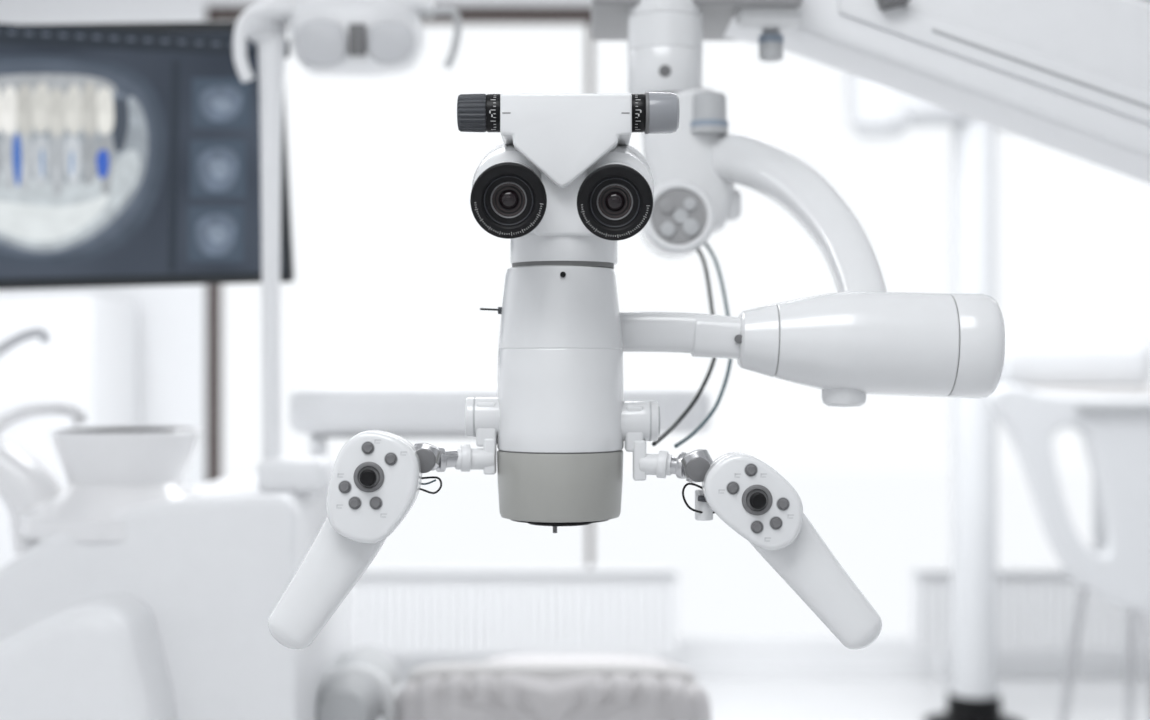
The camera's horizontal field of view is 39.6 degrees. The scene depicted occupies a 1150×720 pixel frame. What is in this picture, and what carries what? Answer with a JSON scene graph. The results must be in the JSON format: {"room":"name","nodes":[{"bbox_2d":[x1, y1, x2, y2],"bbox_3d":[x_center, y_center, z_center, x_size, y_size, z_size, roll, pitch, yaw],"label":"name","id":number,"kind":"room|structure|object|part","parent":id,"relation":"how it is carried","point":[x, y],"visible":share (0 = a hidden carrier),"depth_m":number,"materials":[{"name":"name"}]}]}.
{"room":"dental treatment room","nodes":[
{"label":"dental treatment room","id":0,"kind":"room"},
{"bbox_2d":[0,0,205,487],"bbox_3d":[-2.080,-0.175,6.400,1.241,2.850,0.200,0,0,0],"label":"wall","id":1,"kind":"structure","parent":0,"point":[171,319],"depth_m":6.30,"materials":[{"name":"paint"}]},
{"bbox_2d":[206,6,221,482],"bbox_3d":[-1.434,-0.125,6.350,0.050,2.550,0.070,0,0,0],"label":"door frame","id":2,"kind":"structure","parent":1,"relation":"attached to","point":[213,291],"depth_m":6.32,"materials":[{"name":"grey metal"}]},
{"bbox_2d":[391,651,1144,677],"bbox_3d":[0.920,1.200,6.390,4.759,0.100,0.220,0,0,0],"label":"baseboard","id":3,"kind":"structure","parent":1,"relation":"attached to","point":[704,664],"depth_m":6.28,"materials":[{"name":"ceramic"}]},
{"bbox_2d":[678,635,912,650],"bbox_3d":[0.945,1.125,6.350,4.709,0.050,0.070,0,0,0],"label":"rail","id":4,"kind":"object","parent":3,"relation":"on","point":[685,642],"visible":0.11,"depth_m":6.32,"materials":[{"name":"ceramic"}]},
{"bbox_2d":[587,21,592,566],"bbox_3d":[0.059,-0.120,6.350,0.024,2.440,0.070,0,0,0],"label":"mullion","id":5,"kind":"object","parent":4,"relation":"on","point":[589,38],"visible":0.24,"depth_m":6.32,"materials":[{"name":"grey metal"}]},
{"bbox_2d":[205,0,1149,5],"bbox_3d":[0.920,-1.500,6.400,4.759,0.200,0.200,0,0,0],"label":"wall","id":6,"kind":"structure","parent":0,"point":[207,2],"depth_m":6.30,"materials":[{"name":"paint"}]},
{"bbox_2d":[219,6,590,24],"bbox_3d":[0.945,-1.370,6.350,4.709,0.060,0.070,0,0,0],"label":"rail","id":7,"kind":"object","parent":6,"relation":"attached to","point":[470,15],"visible":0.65,"depth_m":6.32,"materials":[{"name":"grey metal"}]},
{"bbox_2d":[379,678,1149,719],"bbox_3d":[0.300,1.300,1.975,6.000,0.100,9.150,0,0,0],"label":"floor","id":8,"kind":"structure","parent":0,"point":[730,698],"depth_m":5.90,"materials":[{"name":"white"}]},
{"bbox_2d":[0,295,136,567],"bbox_3d":[-2.160,0.510,5.928,0.900,1.480,0.645,0,0,0],"label":"storage cabinet","id":9,"kind":"object","parent":8,"relation":"on","point":[89,360],"visible":0.29,"depth_m":5.63,"materials":[{"name":"white paint"}]},
{"bbox_3d":[-1.940,0.470,5.640,0.430,1.340,0.020,0,0,0],"label":"door","id":10,"kind":"part","parent":9,"relation":"part of","materials":[{"name":"white paint"}]},
{"bbox_2d":[0,0,709,719],"bbox_3d":[-0.595,0.355,2.380,1.609,1.789,0.680,0,0,0],"label":"dental unit","id":11,"kind":"object","parent":8,"relation":"on","point":[133,591],"visible":0.98,"depth_m":2.19,"materials":[{"name":"white paint"}]},
{"bbox_2d":[233,0,461,460],"bbox_3d":[-0.319,-0.190,2.296,0.321,0.698,0.155,0,0,0],"label":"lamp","id":12,"kind":"object","parent":11,"relation":"attached to","point":[329,37],"depth_m":2.27,"materials":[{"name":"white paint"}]},
{"bbox_2d":[308,433,475,456],"bbox_3d":[-0.227,0.155,2.518,0.405,0.103,0.213,0,0,0],"label":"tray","id":13,"kind":"object","parent":11,"relation":"on","point":[318,442],"depth_m":2.47,"materials":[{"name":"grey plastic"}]},
{"bbox_2d":[289,386,709,432],"bbox_3d":[-0.117,0.078,2.550,0.651,0.070,0.200,0,0,0],"label":"tray","id":14,"kind":"object","parent":11,"relation":"on","point":[317,409],"depth_m":2.45,"materials":[{"name":"white paint"}]},
{"bbox_2d":[317,646,710,719],"bbox_3d":[-0.077,0.858,3.080,0.703,0.784,1.539,0,0,0],"label":"dental chair","id":15,"kind":"object","parent":8,"relation":"on","point":[362,686],"visible":1,"depth_m":2.36,"materials":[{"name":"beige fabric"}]},
{"bbox_3d":[-0.343,0.524,2.515,0.100,0.100,0.330,0,0,0],"label":"armrest","id":16,"kind":"part","parent":15,"relation":"part of","materials":[{"name":"grey plastic"}]},
{"bbox_3d":[0.000,0.750,3.450,0.520,0.120,0.800,0,0,0],"label":"seat","id":17,"kind":"part","parent":15,"relation":"part of","materials":[{"name":"grey fabric"}]},
{"bbox_2d":[350,567,678,658],"bbox_3d":[-0.240,1.019,6.055,1.261,0.462,0.080,0,0,0],"label":"radiator","id":18,"kind":"object","parent":8,"relation":"on","point":[395,610],"visible":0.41,"depth_m":6.05,"materials":[{"name":"metal"}]},
{"bbox_2d":[364,568,678,572],"bbox_3d":[-0.240,0.796,6.050,1.261,0.014,0.070,0,0,0],"label":"grille","id":19,"kind":"object","parent":18,"relation":"attached to","point":[369,570],"depth_m":6.02,"materials":[{"name":"metal"}]},
{"bbox_2d":[268,0,1149,649],"bbox_3d":[0.479,0.380,1.694,1.646,1.740,0.700,0,0,-19],"label":"microscope","id":20,"kind":"object","parent":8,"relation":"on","point":[566,183],"visible":1,"depth_m":1.29,"materials":[{"name":"white plastic"}]},
{"bbox_3d":[-0.081,-0.195,1.262,0.022,0.030,0.030,0,0,0],"label":"focus knob","id":21,"kind":"part","parent":20,"relation":"part of","materials":[{"name":"grey plastic"}]},
{"bbox_3d":[0.132,-0.401,1.810,0.225,0.041,0.200,0,0,0],"label":"pivot plate","id":22,"kind":"part","parent":20,"relation":"part of","materials":[{"name":"white plastic"}]},
{"bbox_3d":[0.143,-0.263,1.710,0.041,0.043,0.041,0,0,0],"label":"lock knob","id":23,"kind":"part","parent":20,"relation":"part of","materials":[{"name":"grey plastic"}]},
{"bbox_3d":[0.212,-0.386,1.745,0.072,0.044,0.030,0,0,0],"label":"pivot plate","id":24,"kind":"part","parent":20,"relation":"part of","materials":[{"name":"white plastic"}]},
{"bbox_3d":[0.217,-0.353,1.770,0.027,0.042,0.027,0,0,0],"label":"limit knob","id":25,"kind":"part","parent":20,"relation":"part of","materials":[{"name":"grey plastic"}]},
{"bbox_3d":[0.214,-0.130,1.569,0.081,0.233,0.398,0,0,-18],"label":"curved arm","id":26,"kind":"part","parent":20,"relation":"part of","materials":[{"name":"white plastic"}]},
{"bbox_2d":[902,93,1019,719],"bbox_3d":[1.620,0.141,5.427,1.302,2.218,0.386,0,0,0],"label":"support column","id":27,"kind":"structure","parent":8,"relation":"on","point":[920,113],"depth_m":5.36,"materials":[{"name":"metal"}]},
{"bbox_2d":[845,73,910,138],"bbox_3d":[1.018,-0.874,5.330,0.232,0.252,0.232,0,0,0],"label":"elbow","id":28,"kind":"object","parent":27,"relation":"on","point":[875,111],"visible":0.65,"depth_m":5.25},
{"bbox_3d":[1.621,-0.860,5.433,1.314,0.218,0.290,0,0,-5],"label":"arm","id":29,"kind":"part","parent":27,"relation":"part of"},
{"bbox_2d":[951,120,996,698],"bbox_3d":[1.361,0.142,5.450,0.154,2.003,0.154,0,0,0],"label":"pole","id":30,"kind":"object","parent":27,"relation":"on","point":[973,424],"visible":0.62,"depth_m":5.38,"materials":[{"name":"white metal"}]},
{"bbox_2d":[912,567,1149,689],"bbox_3d":[1.901,1.019,6.055,1.235,0.462,0.080,0,0,0],"label":"radiator","id":31,"kind":"object","parent":8,"relation":"on","point":[1035,605],"visible":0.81,"depth_m":6.05,"materials":[{"name":"metal"}]},
{"bbox_2d":[913,568,1062,572],"bbox_3d":[1.901,0.796,6.050,1.235,0.014,0.070,0,0,0],"label":"grille","id":32,"kind":"object","parent":31,"relation":"attached to","point":[915,570],"depth_m":6.02,"materials":[{"name":"metal"}]},
{"bbox_2d":[986,334,1149,719],"bbox_3d":[1.603,0.589,4.730,0.890,1.330,0.600,0,0,0],"label":"chair","id":33,"kind":"object","parent":8,"relation":"on","point":[1092,385],"visible":0.87,"depth_m":4.45,"materials":[{"name":"white plastic"}]},
{"bbox_3d":[1.386,0.946,4.500,0.110,0.611,0.026,0,0,0],"label":"leg","id":34,"kind":"part","parent":33,"relation":"part of","materials":[{"name":"metal"}]},
{"bbox_3d":[1.817,0.355,5.000,0.394,0.473,0.060,0,0,0],"label":"seat","id":35,"kind":"part","parent":33,"relation":"part of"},
{"bbox_3d":[1.564,0.963,4.500,0.037,0.574,0.026,0,0,0],"label":"leg","id":36,"kind":"part","parent":33,"relation":"part of","materials":[{"name":"metal"}]},
{"bbox_3d":[1.750,0.983,4.860,0.026,0.541,0.242,0,0,35],"label":"leg","id":37,"kind":"part","parent":33,"relation":"part of","materials":[{"name":"metal"}]},
{"bbox_3d":[-2.760,-0.175,1.975,0.120,2.850,9.150,0,0,0],"label":"wall","id":38,"kind":"structure","parent":0,"visible":0},
{"bbox_2d":[0,21,294,289],"bbox_3d":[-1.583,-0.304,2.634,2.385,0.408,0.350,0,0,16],"label":"computer monitor","id":39,"kind":"object","parent":38,"relation":"attached to","point":[130,151],"visible":0.91,"depth_m":2.38,"materials":[{"name":"black"}]},
{"bbox_3d":[-0.834,-0.366,2.350,0.026,0.072,0.017,0,0,0],"label":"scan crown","id":40,"kind":"part","parent":39,"relation":"part of","materials":[{"name":"white"}]},
{"bbox_3d":[-0.810,-0.367,2.352,0.026,0.076,0.018,0,0,0],"label":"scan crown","id":41,"kind":"part","parent":39,"relation":"part of","materials":[{"name":"white"}]},
{"bbox_3d":[-0.787,-0.371,2.353,0.027,0.072,0.017,0,0,0],"label":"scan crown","id":42,"kind":"part","parent":39,"relation":"part of","materials":[{"name":"white"}]},
{"bbox_3d":[-0.764,-0.363,2.357,0.026,0.072,0.017,0,0,0],"label":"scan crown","id":43,"kind":"part","parent":39,"relation":"part of","materials":[{"name":"white"}]},
{"bbox_3d":[-0.741,-0.370,2.357,0.025,0.072,0.017,0,0,0],"label":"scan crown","id":44,"kind":"part","parent":39,"relation":"part of","materials":[{"name":"white"}]},
{"bbox_3d":[-0.717,-0.369,2.360,0.025,0.080,0.019,0,0,0],"label":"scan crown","id":45,"kind":"part","parent":39,"relation":"part of","materials":[{"name":"white"}]},
{"bbox_3d":[-0.694,-0.368,2.361,0.025,0.068,0.016,0,0,0],"label":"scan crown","id":46,"kind":"part","parent":39,"relation":"part of","materials":[{"name":"white"}]},
{"label":"outside","id":47,"kind":"structure","parent":0,"visible":0},
{"bbox_2d":[222,473,1095,634],"bbox_3d":[0.000,4.350,33.400,60.000,0.200,53.200,0,0,0],"label":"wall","id":48,"kind":"structure","parent":47,"point":[878,527],"depth_m":38.24,"materials":[{"name":"white paint"}]}
]}

